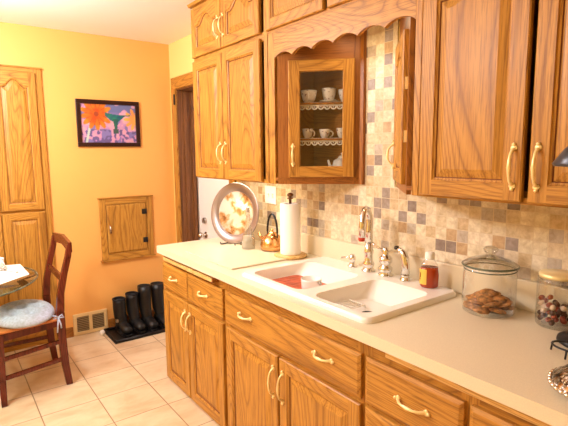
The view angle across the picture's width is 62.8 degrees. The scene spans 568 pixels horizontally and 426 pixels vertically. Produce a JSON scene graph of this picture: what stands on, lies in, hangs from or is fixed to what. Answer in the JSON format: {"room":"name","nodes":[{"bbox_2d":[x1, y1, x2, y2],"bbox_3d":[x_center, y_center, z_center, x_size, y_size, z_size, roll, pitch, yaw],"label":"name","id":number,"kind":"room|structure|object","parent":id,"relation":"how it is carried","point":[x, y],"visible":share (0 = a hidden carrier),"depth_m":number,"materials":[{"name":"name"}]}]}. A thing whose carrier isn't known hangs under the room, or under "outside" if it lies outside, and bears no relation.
{"room":"kitchen","nodes":[
{"label":"kitchen","id":0,"kind":"room"},
{"bbox_2d":[0,22,175,333],"bbox_3d":[-2.734,-0.099,3.094,4.200,2.466,0.120,-6,9,-36],"label":"wall","id":1,"kind":"structure","parent":0,"point":[74,65],"depth_m":3.88,"materials":[{"name":"orange paint"}]},
{"bbox_2d":[73,308,107,335],"bbox_3d":[-1.641,0.926,3.954,0.275,0.182,0.015,-6,9,-36],"label":"air vent","id":2,"kind":"object","parent":1,"relation":"in","point":[97,320],"visible":0.99,"depth_m":3.95,"materials":[{"name":"beige metal"}]},
{"bbox_2d":[75,98,140,146],"bbox_3d":[-1.457,-0.745,3.881,0.512,0.380,0.021,-6,9,-36],"label":"framed picture","id":3,"kind":"object","parent":1,"relation":"attached to","point":[100,123],"visible":1,"depth_m":3.87},
{"bbox_2d":[66,310,154,337],"bbox_3d":[-1.417,0.955,4.127,1.044,0.085,0.014,-6,9,-36],"label":"baseboard","id":4,"kind":"structure","parent":1,"relation":"attached to","point":[69,331],"depth_m":4.05,"materials":[{"name":"brown wood"}]},
{"bbox_2d":[97,195,155,262],"bbox_3d":[-1.359,0.131,4.050,0.476,0.550,0.042,-6,9,-36],"label":"hatch","id":5,"kind":"object","parent":1,"relation":"attached to","point":[126,229],"visible":1,"depth_m":4.04,"materials":[{"name":"brown wood"}]},
{"bbox_2d":[0,0,194,44],"bbox_3d":[-0.792,-1.099,0.865,5.050,0.060,5.850,-6,9,-36],"label":"ceiling","id":6,"kind":"structure","parent":0,"point":[155,21],"depth_m":3.27,"materials":[{"name":"white paint"}]},
{"bbox_2d":[187,0,205,8],"bbox_3d":[0.183,-1.213,1.971,0.033,0.017,2.690,-6,9,-36],"label":"crown molding","id":7,"kind":"structure","parent":6,"relation":"attached to","point":[195,3],"depth_m":2.96,"materials":[{"name":"brown wood"}]},
{"bbox_2d":[0,330,219,425],"bbox_3d":[-0.759,1.397,1.262,4.950,0.060,5.750,-6,9,-36],"label":"floor","id":8,"kind":"structure","parent":0,"point":[128,383],"depth_m":3.00,"materials":[{"name":"tile"}]},
{"bbox_2d":[0,266,37,296],"bbox_3d":[-2.074,0.801,2.826,1.082,0.738,1.082,-6,9,-36],"label":"dining table","id":9,"kind":"object","parent":8,"relation":"on","point":[12,286],"visible":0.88,"depth_m":2.85,"materials":[{"name":"clear glass"}]},
{"bbox_2d":[0,264,28,283],"bbox_3d":[-1.885,0.401,3.013,0.382,0.004,0.600,-6,9,-36],"label":"placemat","id":10,"kind":"object","parent":9,"relation":"on","point":[5,276],"visible":1,"depth_m":3.04,"materials":[{"name":"white fabric"}]},
{"bbox_2d":[0,257,6,269],"bbox_3d":[-1.930,0.346,3.123,0.119,0.078,0.119,-5,9,-33],"label":"teacup","id":11,"kind":"object","parent":10,"relation":"on","point":[2,267],"visible":1,"depth_m":3.12,"materials":[{"name":"white ceramic"}]},
{"bbox_2d":[0,64,57,352],"bbox_3d":[-2.110,-0.001,3.471,0.696,2.162,0.042,-6,9,-36],"label":"pantry cabinet","id":12,"kind":"object","parent":8,"relation":"on","point":[26,229],"visible":0.84,"depth_m":3.53,"materials":[{"name":"brown wood"}]},
{"bbox_2d":[0,232,72,407],"bbox_3d":[-1.692,0.644,3.112,0.477,0.968,0.612,-6,9,-36],"label":"dining chair","id":13,"kind":"object","parent":8,"relation":"on","point":[6,334],"visible":0.82,"depth_m":2.99,"materials":[{"name":"brown wood"}]},
{"bbox_2d":[0,299,63,332],"bbox_3d":[-1.677,0.677,3.022,0.383,0.157,0.500,-6,9,-36],"label":"seat cushion","id":14,"kind":"object","parent":13,"relation":"on","point":[24,313],"visible":1,"depth_m":2.92,"materials":[{"name":"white fabric"}]},
{"bbox_2d":[104,325,164,343],"bbox_3d":[-1.234,0.997,4.011,0.535,0.025,0.345,-6,9,-36],"label":"tray","id":15,"kind":"object","parent":8,"relation":"on","point":[116,337],"visible":0.46,"depth_m":3.88,"materials":[{"name":"black rubber"}]},
{"bbox_2d":[112,296,132,336],"bbox_3d":[-1.358,0.870,3.916,0.115,0.288,0.251,-7,10,-42],"label":"boot","id":16,"kind":"object","parent":15,"relation":"on","point":[123,327],"visible":1,"depth_m":3.90,"materials":[{"name":"black rubber"}]},
{"bbox_2d":[125,291,145,333],"bbox_3d":[-1.266,0.848,3.982,0.110,0.313,0.251,-8,10,-43],"label":"boot","id":17,"kind":"object","parent":15,"relation":"on","point":[132,302],"visible":0.89,"depth_m":3.97,"materials":[{"name":"black rubber"}]},
{"bbox_2d":[137,284,157,331],"bbox_3d":[-1.175,0.816,4.028,0.112,0.362,0.251,-7,10,-42],"label":"boot","id":18,"kind":"object","parent":15,"relation":"on","point":[144,290],"visible":0.86,"depth_m":4.02,"materials":[{"name":"black rubber"}]},
{"bbox_2d":[150,281,164,327],"bbox_3d":[-1.081,0.806,4.097,0.112,0.362,0.251,-7,10,-42],"label":"boot","id":19,"kind":"object","parent":15,"relation":"on","point":[157,287],"visible":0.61,"depth_m":4.09,"materials":[{"name":"black rubber"}]},
{"bbox_2d":[163,256,227,425],"bbox_3d":[-0.326,0.701,2.945,0.641,0.874,0.824,-6,9,-36],"label":"base cabinet","id":20,"kind":"object","parent":8,"relation":"on","point":[194,306],"visible":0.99,"depth_m":2.71,"materials":[{"name":"brown wood"}]},
{"bbox_2d":[163,257,218,282],"bbox_3d":[-0.560,0.323,2.724,0.038,0.022,0.667,-6,9,-36],"label":"board","id":21,"kind":"object","parent":20,"relation":"in","point":[171,261],"visible":0.77,"depth_m":2.65,"materials":[{"name":"brown wood"}]},
{"bbox_2d":[225,283,365,425],"bbox_3d":[0.212,0.790,2.227,0.641,0.874,0.979,-6,9,-36],"label":"base cabinet","id":22,"kind":"object","parent":8,"relation":"on","point":[285,367],"visible":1,"depth_m":2.00,"materials":[{"name":"brown wood"}]},
{"bbox_2d":[157,223,567,425],"bbox_3d":[0.220,0.281,2.146,0.645,0.156,2.690,-6,9,-36],"label":"countertop","id":23,"kind":"structure","parent":22,"relation":"on","point":[508,361],"depth_m":1.58,"materials":[{"name":"beige laminate"}]},
{"bbox_2d":[185,244,285,269],"bbox_3d":[-0.291,0.245,2.713,0.360,0.008,0.560,-6,9,-36],"label":"cutting mat","id":24,"kind":"object","parent":23,"relation":"on","point":[230,256],"visible":1,"depth_m":2.66,"materials":[{"name":"white plastic"}]},
{"bbox_2d":[241,206,254,249],"bbox_3d":[-0.221,0.094,2.866,0.086,0.268,0.086,-6,9,-36],"label":"oil bottle","id":25,"kind":"object","parent":24,"relation":"on","point":[248,242],"visible":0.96,"depth_m":2.85,"materials":[{"name":"clear glass"}]},
{"bbox_2d":[258,213,279,250],"bbox_3d":[-0.073,0.112,2.866,0.152,0.228,0.163,-3,8,-16],"label":"kettle","id":26,"kind":"object","parent":23,"relation":"on","point":[270,241],"visible":0.94,"depth_m":2.82,"materials":[{"name":"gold metal"}]},
{"bbox_2d":[274,193,306,259],"bbox_3d":[0.037,0.068,2.657,0.190,0.369,0.190,-6,9,-36],"label":"paper towel holder","id":27,"kind":"object","parent":23,"relation":"on","point":[278,254],"visible":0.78,"depth_m":2.62,"materials":[{"name":"brown wood"}]},
{"bbox_2d":[280,202,300,254],"bbox_3d":[0.037,0.089,2.659,0.117,0.288,0.117,-6,9,-36],"label":"paper towel roll","id":28,"kind":"object","parent":27,"relation":"on","point":[290,214],"visible":0.98,"depth_m":2.61,"materials":[{"name":"white paper"}]},
{"bbox_2d":[242,257,455,323],"bbox_3d":[0.256,0.342,2.112,0.558,0.076,0.850,-6,9,-36],"label":"sink","id":29,"kind":"object","parent":23,"relation":"in","point":[384,298],"visible":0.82,"depth_m":2.02,"materials":[{"name":"white ceramic"}]},
{"bbox_2d":[272,275,325,288],"bbox_3d":[0.072,0.348,2.203,0.243,0.011,0.335,-6,9,-36],"label":"mat","id":30,"kind":"object","parent":29,"relation":"in","point":[294,281],"visible":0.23,"depth_m":2.28,"materials":[{"name":"rubber"}]},
{"bbox_2d":[301,276,321,288],"bbox_3d":[0.126,0.325,2.115,0.100,0.056,0.100,1,8,8],"label":"cup","id":31,"kind":"object","parent":30,"relation":"on","point":[307,282],"visible":0.81,"depth_m":2.09,"materials":[{"name":"white ceramic"}]},
{"bbox_2d":[341,254,356,267],"bbox_3d":[0.333,0.237,2.363,0.048,0.064,0.088,-6,9,-36],"label":"soap dispenser","id":32,"kind":"object","parent":29,"relation":"on","point":[352,257],"visible":1,"depth_m":2.33,"materials":[{"name":"silver metal"}]},
{"bbox_2d":[335,299,365,309],"bbox_3d":[0.274,0.384,1.931,0.095,0.016,0.094,-6,9,-36],"label":"rack","id":33,"kind":"object","parent":29,"relation":"in","point":[349,300],"visible":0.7,"depth_m":1.93,"materials":[{"name":"white plastic"}]},
{"bbox_2d":[358,206,374,272],"bbox_3d":[0.384,0.126,2.201,0.065,0.325,0.164,4,9,31],"label":"faucet","id":34,"kind":"object","parent":29,"relation":"on","point":[365,233],"visible":0.98,"depth_m":2.22,"materials":[{"name":"silver metal"}]},
{"bbox_2d":[371,242,392,276],"bbox_3d":[0.462,0.216,2.185,0.070,0.150,0.110,-6,9,-36],"label":"mixing valve","id":35,"kind":"object","parent":29,"relation":"on","point":[385,270],"visible":1,"depth_m":2.15,"materials":[{"name":"silver metal"}]},
{"bbox_2d":[394,246,410,281],"bbox_3d":[0.533,0.227,2.094,0.048,0.151,0.083,-6,9,-36],"label":"sprayer","id":36,"kind":"object","parent":29,"relation":"on","point":[405,266],"visible":1,"depth_m":2.07,"materials":[{"name":"silver metal"}]},
{"bbox_2d":[419,251,438,287],"bbox_3d":[0.618,0.240,1.979,0.080,0.152,0.056,1,8,13],"label":"bottle","id":37,"kind":"object","parent":29,"relation":"on","point":[429,274],"visible":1,"depth_m":1.96,"materials":[{"name":"clear glass"}]},
{"bbox_2d":[461,246,519,318],"bbox_3d":[0.763,0.243,1.729,0.200,0.248,0.200,-6,9,-36],"label":"cookie jar","id":38,"kind":"object","parent":23,"relation":"on","point":[494,315],"visible":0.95,"depth_m":1.70,"materials":[{"name":"clear glass"}]},
{"bbox_2d":[463,301,472,309],"bbox_3d":[0.712,0.346,1.762,0.059,0.026,0.064,-6,9,-37],"label":"cookie","id":39,"kind":"object","parent":38,"relation":"in","point":[466,304],"visible":0.32,"depth_m":1.75,"materials":[{"name":"brown food"}]},
{"bbox_2d":[467,298,483,305],"bbox_3d":[0.712,0.330,1.727,0.064,0.025,0.060,2,8,19],"label":"cookie","id":40,"kind":"object","parent":38,"relation":"in","point":[471,300],"visible":0.73,"depth_m":1.71,"materials":[{"name":"brown food"}]},
{"bbox_2d":[471,291,479,297],"bbox_3d":[0.740,0.307,1.762,0.059,0.029,0.063,-2,8,-14],"label":"cookie","id":41,"kind":"object","parent":38,"relation":"in","point":[474,294],"visible":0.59,"depth_m":1.76,"materials":[{"name":"brown food"}]},
{"bbox_2d":[472,304,490,314],"bbox_3d":[0.721,0.352,1.707,0.064,0.025,0.059,-2,8,-8],"label":"cookie","id":42,"kind":"object","parent":38,"relation":"in","point":[477,308],"visible":0.79,"depth_m":1.69,"materials":[{"name":"brown food"}]},
{"bbox_2d":[476,293,493,303],"bbox_3d":[0.739,0.314,1.714,0.064,0.027,0.059,-2,8,-13],"label":"cookie","id":43,"kind":"object","parent":38,"relation":"in","point":[482,298],"visible":0.94,"depth_m":1.70,"materials":[{"name":"brown food"}]},
{"bbox_2d":[480,288,497,296],"bbox_3d":[0.765,0.295,1.737,0.064,0.019,0.060,-6,9,-36],"label":"cookie","id":44,"kind":"object","parent":43,"relation":"on","point":[488,292],"visible":1,"depth_m":1.72,"materials":[{"name":"brown food"}]},
{"bbox_2d":[482,302,499,307],"bbox_3d":[0.750,0.335,1.688,0.064,0.036,0.056,-8,10,-43],"label":"cookie","id":45,"kind":"object","parent":38,"relation":"in","point":[491,304],"visible":1,"depth_m":1.67,"materials":[{"name":"brown food"}]},
{"bbox_2d":[488,307,505,314],"bbox_3d":[0.774,0.355,1.687,0.060,0.026,0.064,3,8,22],"label":"cookie","id":46,"kind":"object","parent":38,"relation":"in","point":[493,309],"visible":1,"depth_m":1.67,"materials":[{"name":"brown food"}]},
{"bbox_2d":[493,294,507,302],"bbox_3d":[0.789,0.313,1.713,0.061,0.024,0.064,-2,8,-12],"label":"cookie","id":47,"kind":"object","parent":38,"relation":"in","point":[500,298],"visible":0.84,"depth_m":1.69,"materials":[{"name":"brown food"}]},
{"bbox_2d":[496,300,512,307],"bbox_3d":[0.802,0.332,1.702,0.058,0.029,0.064,-2,8,-13],"label":"cookie","id":48,"kind":"object","parent":38,"relation":"in","point":[508,303],"visible":0.66,"depth_m":1.68,"materials":[{"name":"brown food"}]},
{"bbox_2d":[500,306,513,310],"bbox_3d":[0.817,0.349,1.723,0.060,0.020,0.064,-6,9,-37],"label":"cookie","id":49,"kind":"object","parent":38,"relation":"in","point":[509,307],"visible":0.3,"depth_m":1.70,"materials":[{"name":"brown food"}]},
{"bbox_2d":[535,269,567,330],"bbox_3d":[0.929,0.292,1.585,0.124,0.186,0.124,-6,9,-36],"label":"candy jar","id":50,"kind":"object","parent":23,"relation":"on","point":[560,275],"visible":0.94,"depth_m":1.56,"materials":[{"name":"clear glass"}]},
{"bbox_2d":[540,307,546,312],"bbox_3d":[0.885,0.331,1.585,0.022,0.018,0.018,-4,8,-24],"label":"candy","id":51,"kind":"object","parent":50,"relation":"in","point":[543,310],"visible":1,"depth_m":1.58,"materials":[{"name":"white food"}]},
{"bbox_2d":[560,306,566,311],"bbox_3d":[0.927,0.318,1.543,0.019,0.017,0.022,-4,8,-27],"label":"candy","id":52,"kind":"object","parent":50,"relation":"in","point":[562,308],"visible":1,"depth_m":1.54,"materials":[{"name":"white food"}]},
{"bbox_2d":[547,364,567,398],"bbox_3d":[0.772,0.411,1.132,0.231,0.071,0.231,-6,9,-36],"label":"dish","id":53,"kind":"object","parent":23,"relation":"on","point":[557,378],"visible":1,"depth_m":1.15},
{"bbox_2d":[550,340,567,359],"bbox_3d":[0.833,0.401,1.349,0.088,0.029,0.101,-1,7,-3],"label":"trivet","id":54,"kind":"object","parent":23,"relation":"on","point":[553,341],"visible":1,"depth_m":1.37,"materials":[{"name":"black metal"}]},
{"bbox_2d":[552,147,567,347],"bbox_3d":[0.842,0.109,1.293,0.160,0.627,0.416,6,10,40],"label":"lamp","id":55,"kind":"object","parent":23,"relation":"on","point":[561,160],"visible":0.95,"depth_m":1.17,"materials":[{"name":"black metal"}]},
{"bbox_2d":[365,344,469,425],"bbox_3d":[0.623,0.858,1.679,0.641,0.874,0.395,-6,9,-36],"label":"base cabinet","id":56,"kind":"object","parent":8,"relation":"on","point":[397,394],"visible":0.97,"depth_m":1.48,"materials":[{"name":"brown wood"}]},
{"bbox_2d":[385,353,550,425],"bbox_3d":[0.521,0.498,1.304,0.010,0.022,0.610,-6,9,-36],"label":"board","id":57,"kind":"object","parent":56,"relation":"in","point":[519,414],"visible":0.52,"depth_m":1.30,"materials":[{"name":"brown wood"}]},
{"bbox_2d":[469,396,536,425],"bbox_3d":[0.878,0.900,1.339,0.641,0.874,0.457,-6,9,-36],"label":"base cabinet","id":58,"kind":"object","parent":8,"relation":"on","point":[481,413],"visible":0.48,"depth_m":1.26,"materials":[{"name":"brown wood"}]},
{"bbox_2d":[169,21,551,284],"bbox_3d":[0.671,-0.006,2.141,0.120,2.466,5.720,-6,9,-36],"label":"wall","id":59,"kind":"structure","parent":0,"point":[180,51],"depth_m":3.96,"materials":[{"name":"yellow paint"}]},
{"bbox_2d":[176,85,198,241],"bbox_3d":[-0.594,-0.022,3.897,0.170,2.065,0.910,-6,9,-36],"label":"trim","id":60,"kind":"structure","parent":59,"relation":"attached to","point":[185,99],"depth_m":4.19,"materials":[{"name":"brown wood"}]},
{"bbox_2d":[173,94,228,239],"bbox_3d":[-0.585,-0.019,3.898,0.246,2.060,0.980,-6,9,-36],"label":"door","id":61,"kind":"structure","parent":59,"relation":"in","point":[207,188],"depth_m":4.17,"materials":[{"name":"white paint"}]},
{"bbox_2d":[170,72,235,242],"bbox_3d":[-0.670,-0.063,3.835,0.018,2.165,1.070,-6,9,-36],"label":"trim","id":62,"kind":"structure","parent":59,"relation":"attached to","point":[184,80],"depth_m":4.14,"materials":[{"name":"brown wood"}]},
{"bbox_2d":[191,0,267,60],"bbox_3d":[-0.241,-1.141,2.799,0.364,0.333,0.850,-6,9,-36],"label":"upper cabinet","id":63,"kind":"object","parent":59,"relation":"attached to","point":[217,26],"visible":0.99,"depth_m":2.71,"materials":[{"name":"brown wood"}]},
{"bbox_2d":[192,35,269,182],"bbox_3d":[-0.235,-0.594,2.870,0.364,0.770,0.850,-6,9,-36],"label":"upper cabinet","id":64,"kind":"object","parent":59,"relation":"attached to","point":[230,86],"visible":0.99,"depth_m":2.73,"materials":[{"name":"brown wood"}]},
{"bbox_2d":[265,0,360,33],"bbox_3d":[0.317,-1.052,2.084,0.329,0.333,0.968,-6,9,-36],"label":"upper cabinet","id":65,"kind":"object","parent":59,"relation":"attached to","point":[279,14],"visible":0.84,"depth_m":2.20,"materials":[{"name":"brown wood"}]},
{"bbox_2d":[268,0,423,195],"bbox_3d":[0.214,-0.494,2.075,0.018,0.770,0.964,-6,9,-36],"label":"valance","id":66,"kind":"object","parent":65,"relation":"attached to","point":[356,18],"visible":0.98,"depth_m":1.95,"materials":[{"name":"brown wood"}]},
{"bbox_2d":[268,30,366,184],"bbox_3d":[0.167,-0.532,2.385,0.314,0.766,0.407,-6,9,-36],"label":"display cabinet","id":67,"kind":"object","parent":59,"relation":"attached to","point":[341,64],"visible":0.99,"depth_m":2.37,"materials":[{"name":"brown wood"}]},
{"bbox_2d":[302,129,314,137],"bbox_3d":[0.127,-0.418,2.455,0.058,0.052,0.068,-3,8,-18],"label":"cup","id":68,"kind":"object","parent":67,"relation":"on","point":[307,133],"visible":0.91,"depth_m":2.44,"materials":[{"name":"white ceramic"}]},
{"bbox_2d":[301,90,316,102],"bbox_3d":[0.126,-0.605,2.429,0.085,0.066,0.098,6,10,40],"label":"teacup","id":69,"kind":"object","parent":67,"relation":"on","point":[307,95],"visible":0.89,"depth_m":2.40,"materials":[{"name":"white ceramic"}]},
{"bbox_2d":[300,138,341,140],"bbox_3d":[0.151,-0.383,2.428,0.280,0.010,0.323,-6,9,-36],"label":"shelf","id":70,"kind":"object","parent":67,"relation":"attached to","point":[301,139],"depth_m":2.41,"materials":[{"name":"brown wood"}]},
{"bbox_2d":[300,102,342,108],"bbox_3d":[0.150,-0.564,2.404,0.280,0.010,0.323,-6,9,-36],"label":"shelf","id":71,"kind":"object","parent":67,"relation":"attached to","point":[308,105],"depth_m":2.39,"materials":[{"name":"brown wood"}]},
{"bbox_2d":[319,129,333,137],"bbox_3d":[0.218,-0.416,2.450,0.068,0.048,0.058,-5,9,-33],"label":"cup","id":72,"kind":"object","parent":67,"relation":"on","point":[324,133],"visible":0.91,"depth_m":2.43,"materials":[{"name":"white ceramic"}]},
{"bbox_2d":[320,88,337,101],"bbox_3d":[0.237,-0.616,2.451,0.100,0.076,0.100,1,8,11],"label":"teacup","id":73,"kind":"object","parent":67,"relation":"on","point":[328,94],"visible":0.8,"depth_m":2.42,"materials":[{"name":"white ceramic"}]},
{"bbox_2d":[327,153,341,165],"bbox_3d":[0.305,-0.255,2.449,0.111,0.128,0.113,-8,10,-43],"label":"teapot","id":74,"kind":"object","parent":67,"relation":"on","point":[337,162],"visible":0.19,"depth_m":2.42,"materials":[{"name":"white ceramic"}]},
{"bbox_2d":[336,128,341,137],"bbox_3d":[0.300,-0.418,2.438,0.058,0.053,0.068,-6,9,-35],"label":"cup","id":75,"kind":"object","parent":67,"relation":"on","point":[339,130],"visible":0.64,"depth_m":2.42,"materials":[{"name":"white ceramic"}]},
{"bbox_2d":[338,89,342,101],"bbox_3d":[0.319,-0.605,2.413,0.085,0.066,0.098,-7,10,-42],"label":"teacup","id":76,"kind":"object","parent":67,"relation":"on","point":[340,91],"visible":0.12,"depth_m":2.39,"materials":[{"name":"white ceramic"}]},
{"bbox_2d":[386,17,415,194],"bbox_3d":[0.512,-0.475,1.924,0.314,0.766,0.359,-6,9,-36],"label":"upper cabinet","id":77,"kind":"object","parent":59,"relation":"attached to","point":[402,144],"visible":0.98,"depth_m":1.80,"materials":[{"name":"brown wood"}]},
{"bbox_2d":[239,20,567,287],"bbox_3d":[0.461,-0.362,2.266,0.006,1.082,2.640,-6,9,-36],"label":"tile backsplash","id":78,"kind":"structure","parent":59,"relation":"attached to","point":[535,238],"depth_m":2.17,"materials":[{"name":"tile"}]},
{"bbox_2d":[265,186,276,204],"bbox_3d":[-0.091,-0.117,3.031,0.016,0.116,0.124,-6,9,-36],"label":"switch plate","id":79,"kind":"object","parent":78,"relation":"attached to","point":[270,191],"visible":1,"depth_m":3.03,"materials":[{"name":"white plastic"}]},
{"bbox_2d":[418,0,567,207],"bbox_3d":[0.850,-0.415,1.423,0.364,0.770,0.843,-6,9,-36],"label":"upper cabinet","id":80,"kind":"object","parent":59,"relation":"attached to","point":[494,115],"visible":1,"depth_m":1.46,"materials":[{"name":"brown wood"}]},
{"bbox_3d":[-0.329,0.110,3.047,0.127,0.191,0.137,4,9,33],"label":"easel","id":81,"kind":"object","parent":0,"visible":0},
{"bbox_2d":[211,183,258,243],"bbox_3d":[-0.323,0.000,3.039,0.400,0.395,0.077,5,9,35],"label":"platter","id":82,"kind":"object","parent":81,"relation":"on","point":[229,215],"visible":0.98,"depth_m":3.05,"materials":[{"name":"silver metal"}]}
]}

